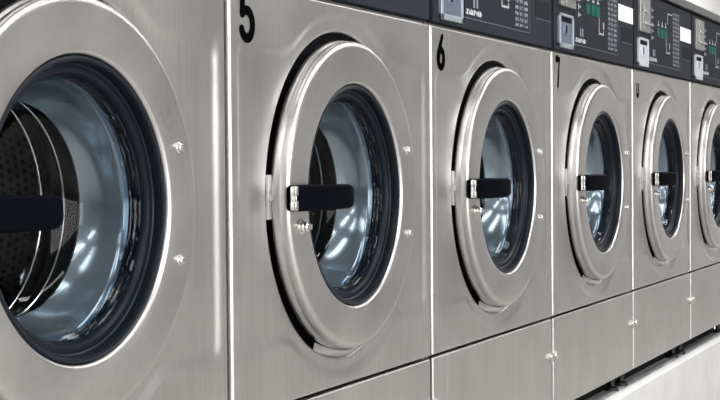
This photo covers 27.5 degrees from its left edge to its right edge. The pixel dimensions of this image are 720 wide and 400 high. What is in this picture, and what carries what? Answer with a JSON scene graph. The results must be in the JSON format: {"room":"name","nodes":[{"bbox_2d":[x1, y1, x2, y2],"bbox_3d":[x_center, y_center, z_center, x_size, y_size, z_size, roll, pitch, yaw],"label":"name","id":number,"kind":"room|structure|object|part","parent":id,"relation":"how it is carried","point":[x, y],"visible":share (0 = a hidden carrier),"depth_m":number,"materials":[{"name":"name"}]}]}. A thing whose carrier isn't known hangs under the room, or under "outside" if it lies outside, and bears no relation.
{"room":"laundry","nodes":[
{"label":"laundry","id":0,"kind":"room"},
{"bbox_2d":[586,327,719,399],"bbox_3d":[0.403,0.612,4.180,0.890,0.287,9.100,0,2,25],"label":"platform","id":1,"kind":"object","parent":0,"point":[695,374],"depth_m":4.28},
{"bbox_2d":[0,0,226,399],"bbox_3d":[-0.614,0.019,1.682,0.784,1.036,0.679,0,2,25],"label":"washing machine","id":2,"kind":"object","parent":1,"relation":"on","point":[113,205],"visible":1,"depth_m":1.67,"materials":[{"name":"metal"}]},
{"bbox_3d":[-0.334,0.013,1.388,0.019,0.036,0.151,0,2,32],"label":"handle","id":3,"kind":"part","parent":2,"relation":"part of","materials":[{"name":"black plastic"}]},
{"bbox_3d":[-0.319,0.010,1.546,0.026,0.556,0.668,0,2,25],"label":"panel","id":4,"kind":"part","parent":2,"relation":"part of","materials":[{"name":"metal"}]},
{"bbox_2d":[223,0,429,399],"bbox_3d":[-0.331,0.002,2.300,0.784,1.036,0.679,0,2,25],"label":"washing machine","id":5,"kind":"object","parent":1,"relation":"on","point":[326,101],"visible":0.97,"depth_m":2.11,"materials":[{"name":"silver metal"}]},
{"bbox_3d":[-0.125,-0.004,1.957,0.020,0.060,0.012,0,2,25],"label":"latch plate","id":6,"kind":"part","parent":5,"relation":"part of","materials":[{"name":"metal"}]},
{"bbox_3d":[-0.074,0.036,1.984,0.014,0.021,0.024,0,2,25],"label":"lock knob","id":7,"kind":"part","parent":5,"relation":"part of","materials":[{"name":"silver metal"}]},
{"bbox_3d":[-0.050,-0.004,2.005,0.019,0.036,0.151,0,2,32],"label":"handle","id":8,"kind":"part","parent":5,"relation":"part of","materials":[{"name":"black plastic"}]},
{"bbox_3d":[-0.016,-0.007,2.161,0.032,0.452,0.452,0,2,25],"label":"door","id":9,"kind":"part","parent":5,"relation":"part of","materials":[{"name":"metal"}]},
{"bbox_3d":[-0.026,0.373,2.170,0.012,0.196,0.668,0,2,25],"label":"kick panel","id":10,"kind":"part","parent":5,"relation":"part of","materials":[{"name":"metal"}]},
{"bbox_3d":[-0.039,-0.388,2.153,0.034,0.194,0.665,0,2,25],"label":"control panel","id":11,"kind":"part","parent":5,"relation":"part of","materials":[{"name":"plastic"}]},
{"bbox_2d":[422,0,554,399],"bbox_3d":[-0.047,-0.015,2.917,0.784,1.036,0.679,0,2,25],"label":"washing machine","id":12,"kind":"object","parent":1,"relation":"on","point":[489,97],"visible":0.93,"depth_m":2.73,"materials":[{"name":"silver metal"}]},
{"bbox_3d":[0.157,-0.344,2.532,0.007,0.072,0.105,0,2,25],"label":"coin plate","id":13,"kind":"part","parent":12,"relation":"part of","materials":[{"name":"grey metal"}]},
{"bbox_3d":[0.159,-0.021,2.575,0.020,0.060,0.012,0,2,25],"label":"latch plate","id":14,"kind":"part","parent":12,"relation":"part of","materials":[{"name":"metal"}]},
{"bbox_3d":[0.210,0.019,2.601,0.014,0.021,0.024,0,2,25],"label":"lock knob","id":15,"kind":"part","parent":12,"relation":"part of","materials":[{"name":"silver metal"}]},
{"bbox_3d":[0.245,-0.405,2.771,0.034,0.194,0.665,0,2,25],"label":"control panel","id":16,"kind":"part","parent":12,"relation":"part of","materials":[{"name":"plastic"}]},
{"bbox_3d":[0.234,-0.021,2.623,0.019,0.036,0.151,0,2,32],"label":"handle","id":17,"kind":"part","parent":12,"relation":"part of","materials":[{"name":"black plastic"}]},
{"bbox_3d":[0.258,0.356,2.788,0.012,0.196,0.668,0,2,25],"label":"kick panel","id":18,"kind":"part","parent":12,"relation":"part of","materials":[{"name":"metal"}]},
{"bbox_3d":[0.268,-0.025,2.779,0.032,0.452,0.452,0,2,25],"label":"door","id":19,"kind":"part","parent":12,"relation":"part of","materials":[{"name":"metal"}]},
{"bbox_2d":[545,0,634,399],"bbox_3d":[0.237,-0.033,3.535,0.784,1.036,0.679,0,2,25],"label":"washing machine","id":20,"kind":"object","parent":1,"relation":"on","point":[591,51],"visible":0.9,"depth_m":3.33,"materials":[{"name":"silver metal"}]},
{"bbox_3d":[0.441,-0.361,3.150,0.007,0.072,0.105,0,2,25],"label":"coin plate","id":21,"kind":"part","parent":20,"relation":"part of","materials":[{"name":"grey metal"}]},
{"bbox_3d":[0.443,-0.038,3.193,0.020,0.060,0.012,0,2,25],"label":"latch plate","id":22,"kind":"part","parent":20,"relation":"part of","materials":[{"name":"metal"}]},
{"bbox_3d":[0.493,0.002,3.219,0.014,0.021,0.024,0,2,25],"label":"lock knob","id":23,"kind":"part","parent":20,"relation":"part of","materials":[{"name":"silver metal"}]},
{"bbox_3d":[0.529,-0.422,3.389,0.034,0.194,0.665,0,2,25],"label":"control panel","id":24,"kind":"part","parent":20,"relation":"part of","materials":[{"name":"plastic"}]},
{"bbox_3d":[0.542,0.338,3.405,0.012,0.196,0.668,0,2,25],"label":"kick panel","id":25,"kind":"part","parent":20,"relation":"part of","materials":[{"name":"metal"}]},
{"bbox_3d":[0.533,-0.042,3.399,0.026,0.556,0.668,0,2,25],"label":"panel","id":26,"kind":"part","parent":20,"relation":"part of","materials":[{"name":"metal"}]},
{"bbox_3d":[0.219,0.462,3.557,0.596,0.046,0.656,0,2,25],"label":"frame","id":27,"kind":"part","parent":20,"relation":"part of","materials":[{"name":"black"}]},
{"bbox_3d":[0.518,-0.038,3.241,0.019,0.036,0.151,0,2,32],"label":"handle","id":28,"kind":"part","parent":20,"relation":"part of","materials":[{"name":"black plastic"}]},
{"bbox_3d":[0.552,-0.042,3.397,0.032,0.452,0.452,0,2,25],"label":"door","id":29,"kind":"part","parent":20,"relation":"part of","materials":[{"name":"metal"}]},
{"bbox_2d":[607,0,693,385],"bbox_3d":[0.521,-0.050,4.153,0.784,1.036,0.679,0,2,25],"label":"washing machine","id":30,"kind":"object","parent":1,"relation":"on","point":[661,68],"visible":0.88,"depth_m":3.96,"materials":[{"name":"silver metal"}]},
{"bbox_3d":[0.503,0.445,4.175,0.596,0.046,0.656,0,2,25],"label":"frame","id":31,"kind":"part","parent":30,"relation":"part of","materials":[{"name":"black"}]},
{"bbox_3d":[0.727,-0.055,3.810,0.020,0.060,0.012,0,2,25],"label":"latch plate","id":32,"kind":"part","parent":30,"relation":"part of","materials":[{"name":"metal"}]},
{"bbox_3d":[0.724,-0.378,3.768,0.007,0.072,0.105,0,2,25],"label":"coin plate","id":33,"kind":"part","parent":30,"relation":"part of","materials":[{"name":"grey"}]},
{"bbox_3d":[0.740,-0.467,3.779,0.009,0.038,0.095,0,2,25],"label":"coin lever","id":34,"kind":"part","parent":30,"relation":"part of","materials":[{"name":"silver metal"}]},
{"bbox_3d":[0.777,-0.015,3.837,0.014,0.021,0.024,0,2,25],"label":"lock knob","id":35,"kind":"part","parent":30,"relation":"part of","materials":[{"name":"silver metal"}]},
{"bbox_3d":[0.813,-0.440,4.006,0.034,0.194,0.665,0,2,25],"label":"control panel","id":36,"kind":"part","parent":30,"relation":"part of","materials":[{"name":"plastic"}]},
{"bbox_3d":[0.826,0.321,4.023,0.012,0.196,0.668,0,2,25],"label":"kick panel","id":37,"kind":"part","parent":30,"relation":"part of","materials":[{"name":"metal"}]},
{"bbox_3d":[0.817,-0.059,4.017,0.026,0.556,0.668,0,2,25],"label":"panel","id":38,"kind":"part","parent":30,"relation":"part of","materials":[{"name":"metal"}]},
{"bbox_3d":[0.802,-0.056,3.858,0.019,0.036,0.151,0,2,32],"label":"handle","id":39,"kind":"part","parent":30,"relation":"part of","materials":[{"name":"black plastic"}]},
{"bbox_3d":[0.836,-0.059,4.014,0.032,0.452,0.452,0,2,25],"label":"door","id":40,"kind":"part","parent":30,"relation":"part of","materials":[{"name":"metal"}]},
{"bbox_3d":[0.498,-0.550,4.149,0.742,0.036,0.679,0,2,25],"label":"lid","id":41,"kind":"part","parent":30,"relation":"part of","materials":[{"name":"metal"}]},
{"bbox_2d":[668,3,719,353],"bbox_3d":[0.805,-0.067,4.770,0.784,1.036,0.679,0,2,25],"label":"washing machine","id":42,"kind":"object","parent":1,"relation":"on","point":[704,271],"visible":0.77,"depth_m":4.47,"materials":[{"name":"silver metal"}]},
{"bbox_3d":[0.787,0.427,4.792,0.596,0.046,0.656,0,2,25],"label":"frame","id":43,"kind":"part","parent":42,"relation":"part of","materials":[{"name":"black"}]},
{"bbox_3d":[1.011,-0.073,4.428,0.020,0.060,0.012,0,2,25],"label":"latch plate","id":44,"kind":"part","parent":42,"relation":"part of","materials":[{"name":"metal"}]},
{"bbox_3d":[1.008,-0.395,4.385,0.007,0.072,0.105,0,2,25],"label":"coin plate","id":45,"kind":"part","parent":42,"relation":"part of","materials":[{"name":"grey"}]},
{"bbox_3d":[0.782,-0.567,4.767,0.742,0.036,0.679,0,2,25],"label":"lid","id":46,"kind":"part","parent":42,"relation":"part of","materials":[{"name":"metal"}]},
{"bbox_3d":[1.024,-0.484,4.397,0.009,0.038,0.095,0,2,25],"label":"coin lever","id":47,"kind":"part","parent":42,"relation":"part of","materials":[{"name":"silver metal"}]},
{"bbox_3d":[1.097,-0.457,4.624,0.034,0.194,0.665,0,2,25],"label":"control panel","id":48,"kind":"part","parent":42,"relation":"part of","materials":[{"name":"plastic"}]},
{"bbox_3d":[1.110,0.304,4.641,0.012,0.196,0.668,0,2,25],"label":"kick panel","id":49,"kind":"part","parent":42,"relation":"part of","materials":[{"name":"metal"}]},
{"bbox_3d":[1.100,-0.077,4.635,0.026,0.556,0.668,0,2,25],"label":"panel","id":50,"kind":"part","parent":42,"relation":"part of","materials":[{"name":"metal"}]},
{"bbox_3d":[1.120,-0.076,4.632,0.032,0.452,0.452,0,2,25],"label":"door","id":51,"kind":"part","parent":42,"relation":"part of","materials":[{"name":"metal"}]},
{"bbox_3d":[1.086,-0.073,4.476,0.019,0.036,0.151,0,2,32],"label":"handle","id":52,"kind":"part","parent":42,"relation":"part of","materials":[{"name":"black plastic"}]},
{"bbox_2d":[687,0,719,14],"bbox_3d":[-0.358,-0.603,3.725,0.120,2.950,15.500,0,2,25],"label":"wall","id":53,"kind":"structure","parent":0,"point":[711,5],"depth_m":9.04,"materials":[{"name":"white paint"}]}
]}

